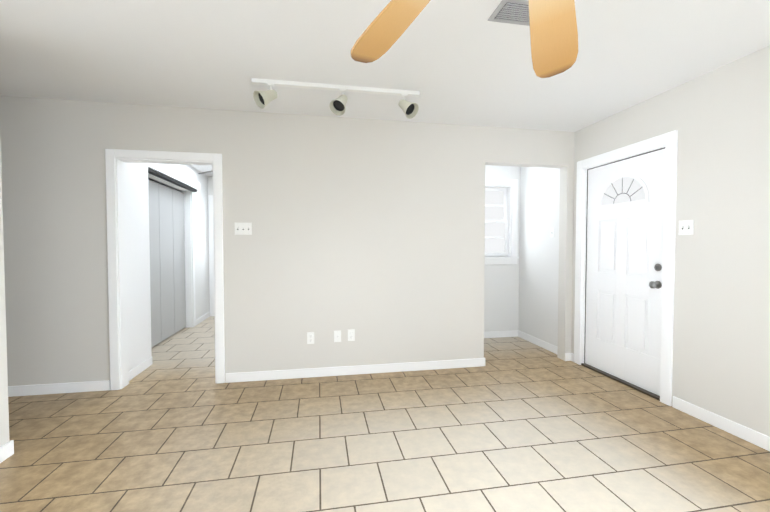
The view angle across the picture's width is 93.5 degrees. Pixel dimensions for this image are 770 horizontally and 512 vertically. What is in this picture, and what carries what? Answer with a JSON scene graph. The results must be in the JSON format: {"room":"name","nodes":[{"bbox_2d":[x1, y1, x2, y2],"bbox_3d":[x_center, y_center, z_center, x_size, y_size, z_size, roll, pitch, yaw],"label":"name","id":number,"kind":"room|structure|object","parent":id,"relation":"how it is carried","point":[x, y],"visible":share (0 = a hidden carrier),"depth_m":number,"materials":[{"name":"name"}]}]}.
{"room":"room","nodes":[
{"label":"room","id":0,"kind":"room"},
{"bbox_2d":[0,142,9,446],"bbox_3d":[-1.878,0.018,-0.064,0.120,2.440,4.380,0,2,-10],"label":"wall","id":1,"kind":"structure","parent":0,"point":[4,423],"depth_m":2.09,"materials":[{"name":"beige paint"}]},
{"bbox_2d":[0,440,13,462],"bbox_3d":[-1.832,1.195,0.001,0.043,0.085,4.363,0,2,-10],"label":"baseboard","id":2,"kind":"structure","parent":1,"relation":"attached to","point":[7,450],"depth_m":2.10,"materials":[{"name":"white paint"}]},
{"bbox_2d":[148,164,212,318],"bbox_3d":[-1.513,-0.127,5.028,6.510,2.440,3.310,0,2,-10],"label":"wall","id":3,"kind":"structure","parent":0,"point":[201,243],"depth_m":5.88,"materials":[{"name":"white paint"}]},
{"bbox_2d":[129,356,152,380],"bbox_3d":[-2.382,1.094,3.511,0.013,0.085,0.530,0,2,-10],"label":"baseboard","id":4,"kind":"structure","parent":3,"relation":"attached to","point":[148,362],"depth_m":3.52,"materials":[{"name":"white paint"}]},
{"bbox_2d":[125,163,199,370],"bbox_3d":[-2.692,0.017,4.366,0.291,2.190,2.385,0,2,-10],"label":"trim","id":5,"kind":"structure","parent":3,"relation":"attached to","point":[138,259],"depth_m":3.59,"materials":[{"name":"white paint"}]},
{"bbox_2d":[148,179,185,347],"bbox_3d":[-2.856,0.088,4.570,0.030,2.005,1.734,0,2,-10],"label":"closet door","id":6,"kind":"structure","parent":3,"relation":"in","point":[167,259],"depth_m":4.76,"materials":[{"name":"white wood"}]},
{"bbox_2d":[196,312,209,324],"bbox_3d":[-2.995,1.024,5.949,0.013,0.085,0.790,0,2,-10],"label":"baseboard","id":7,"kind":"structure","parent":3,"relation":"attached to","point":[202,318],"depth_m":5.91,"materials":[{"name":"white paint"}]},
{"bbox_2d":[208,195,214,315],"bbox_3d":[-2.595,-0.003,6.447,0.970,2.110,0.137,0,2,-10],"label":"door frame","id":8,"kind":"structure","parent":3,"relation":"attached to","point":[211,248],"depth_m":6.30,"materials":[{"name":"white paint"}]},
{"bbox_2d":[0,96,574,385],"bbox_3d":[-1.204,-0.079,3.341,6.510,2.440,0.120,0,2,-10],"label":"wall","id":9,"kind":"structure","parent":0,"point":[371,232],"depth_m":3.34,"materials":[{"name":"beige paint"}]},
{"bbox_2d":[8,380,109,396],"bbox_3d":[-3.373,1.111,2.911,2.075,0.085,0.013,0,2,-10],"label":"baseboard","id":10,"kind":"structure","parent":9,"relation":"attached to","point":[72,387],"depth_m":3.02,"materials":[{"name":"white paint"}]},
{"bbox_2d":[105,149,224,389],"bbox_3d":[-1.908,0.120,3.218,0.918,2.049,0.154,0,2,-10],"label":"trim","id":11,"kind":"structure","parent":9,"relation":"attached to","point":[116,160],"depth_m":3.13,"materials":[{"name":"white paint"}]},
{"bbox_2d":[235,222,251,234],"bbox_3d":[-1.276,-0.247,3.254,0.146,0.108,0.016,0,2,-10],"label":"light switch","id":12,"kind":"object","parent":9,"relation":"attached to","point":[243,228],"visible":1,"depth_m":3.26,"materials":[{"name":"white plastic"}]},
{"bbox_2d":[307,332,313,343],"bbox_3d":[-0.696,0.770,3.393,0.066,0.108,0.009,0,2,-10],"label":"electrical outlet","id":13,"kind":"object","parent":9,"relation":"attached to","point":[310,337],"visible":1,"depth_m":3.39,"materials":[{"name":"white plastic"}]},
{"bbox_2d":[334,331,340,341],"bbox_3d":[-0.450,0.764,3.438,0.066,0.108,0.009,0,2,-10],"label":"electrical outlet","id":14,"kind":"object","parent":9,"relation":"attached to","point":[337,336],"visible":1,"depth_m":3.44,"materials":[{"name":"white plastic"}]},
{"bbox_2d":[348,329,354,340],"bbox_3d":[-0.322,0.758,3.461,0.066,0.108,0.009,0,2,-10],"label":"electrical outlet","id":15,"kind":"object","parent":9,"relation":"attached to","point":[351,335],"visible":1,"depth_m":3.46,"materials":[{"name":"white plastic"}]},
{"bbox_2d":[225,358,484,382],"bbox_3d":[-0.205,1.095,3.489,2.508,0.085,0.013,0,2,-10],"label":"baseboard","id":16,"kind":"structure","parent":9,"relation":"attached to","point":[475,362],"depth_m":3.46,"materials":[{"name":"white paint"}]},
{"bbox_2d":[0,316,769,511],"bbox_3d":[-0.995,1.221,2.313,6.780,0.100,8.910,0,2,-10],"label":"floor","id":17,"kind":"structure","parent":0,"point":[516,424],"depth_m":2.24,"materials":[{"name":"tile"}]},
{"bbox_2d":[0,0,769,175],"bbox_3d":[-0.995,-1.318,2.241,6.780,0.100,8.910,0,2,-10],"label":"ceiling","id":18,"kind":"structure","parent":0,"point":[462,62],"depth_m":2.29,"materials":[{"name":"paint"}]},
{"bbox_2d":[252,78,419,118],"bbox_3d":[-0.341,-1.169,2.700,1.250,0.225,0.160,0,2,-10],"label":"spotlights","id":19,"kind":"object","parent":18,"relation":"attached to","point":[262,99],"visible":1,"depth_m":2.71,"materials":[{"name":"white metal"}]},
{"bbox_2d":[351,0,577,77],"bbox_3d":[0.336,-0.934,0.751,1.195,0.581,1.163,0,2,-10],"label":"fan","id":20,"kind":"object","parent":18,"relation":"hanging from","point":[553,37],"visible":1,"depth_m":1.17,"materials":[{"name":"brown wood"}]},
{"bbox_2d":[488,0,529,25],"bbox_3d":[0.710,-1.251,1.868,0.300,0.012,0.180,0,2,-10],"label":"ceiling vent","id":21,"kind":"object","parent":18,"relation":"in","point":[512,11],"visible":0.58,"depth_m":1.86,"materials":[{"name":"white metal"}]},
{"bbox_2d":[484,165,519,331],"bbox_3d":[1.184,-0.122,4.844,1.270,2.440,0.120,0,2,-10],"label":"wall","id":22,"kind":"structure","parent":0,"point":[501,297],"depth_m":4.86,"materials":[{"name":"white paint"}]},
{"bbox_2d":[484,330,515,337],"bbox_3d":[1.255,1.057,4.824,1.150,0.085,0.013,0,2,-10],"label":"baseboard","id":23,"kind":"structure","parent":22,"relation":"attached to","point":[493,334],"depth_m":4.87,"materials":[{"name":"white paint"}]},
{"bbox_2d":[485,178,518,263],"bbox_3d":[1.292,-0.458,4.832,0.990,1.138,0.175,0,2,-10],"label":"nook window","id":24,"kind":"structure","parent":22,"relation":"in","point":[501,208],"depth_m":4.90,"materials":[{"name":"white glass"}]},
{"bbox_2d":[519,45,769,436],"bbox_3d":[2.266,-0.066,2.873,0.150,2.440,8.910,0,2,-10],"label":"wall","id":25,"kind":"structure","parent":0,"point":[718,119],"depth_m":2.51,"materials":[{"name":"beige paint"}]},
{"bbox_2d":[516,330,567,359],"bbox_3d":[1.898,1.067,4.465,0.013,0.085,0.910,0,2,-10],"label":"baseboard","id":26,"kind":"structure","parent":25,"relation":"attached to","point":[534,340],"depth_m":4.46,"materials":[{"name":"white paint"}]},
{"bbox_2d":[585,148,664,395],"bbox_3d":[2.136,0.120,3.291,0.108,2.005,0.874,0,2,-10],"label":"front door","id":27,"kind":"structure","parent":25,"relation":"in","point":[625,233],"depth_m":3.23,"materials":[{"name":"white paint"}]},
{"bbox_2d":[574,130,677,405],"bbox_3d":[2.182,0.087,3.299,0.169,2.110,1.070,0,2,-10],"label":"door frame","id":28,"kind":"structure","parent":25,"relation":"attached to","point":[668,141],"depth_m":2.91,"materials":[{"name":"white paint"}]},
{"bbox_2d":[679,220,693,234],"bbox_3d":[2.218,-0.210,2.671,0.016,0.108,0.106,0,2,-10],"label":"light switch","id":29,"kind":"object","parent":25,"relation":"attached to","point":[686,227],"visible":1,"depth_m":2.67,"materials":[{"name":"white plastic"}]},
{"bbox_2d":[672,396,769,450],"bbox_3d":[2.583,1.174,0.715,0.013,0.085,4.185,0,2,-10],"label":"baseboard","id":30,"kind":"structure","parent":25,"relation":"attached to","point":[759,439],"depth_m":2.42,"materials":[{"name":"white paint"}]}
]}

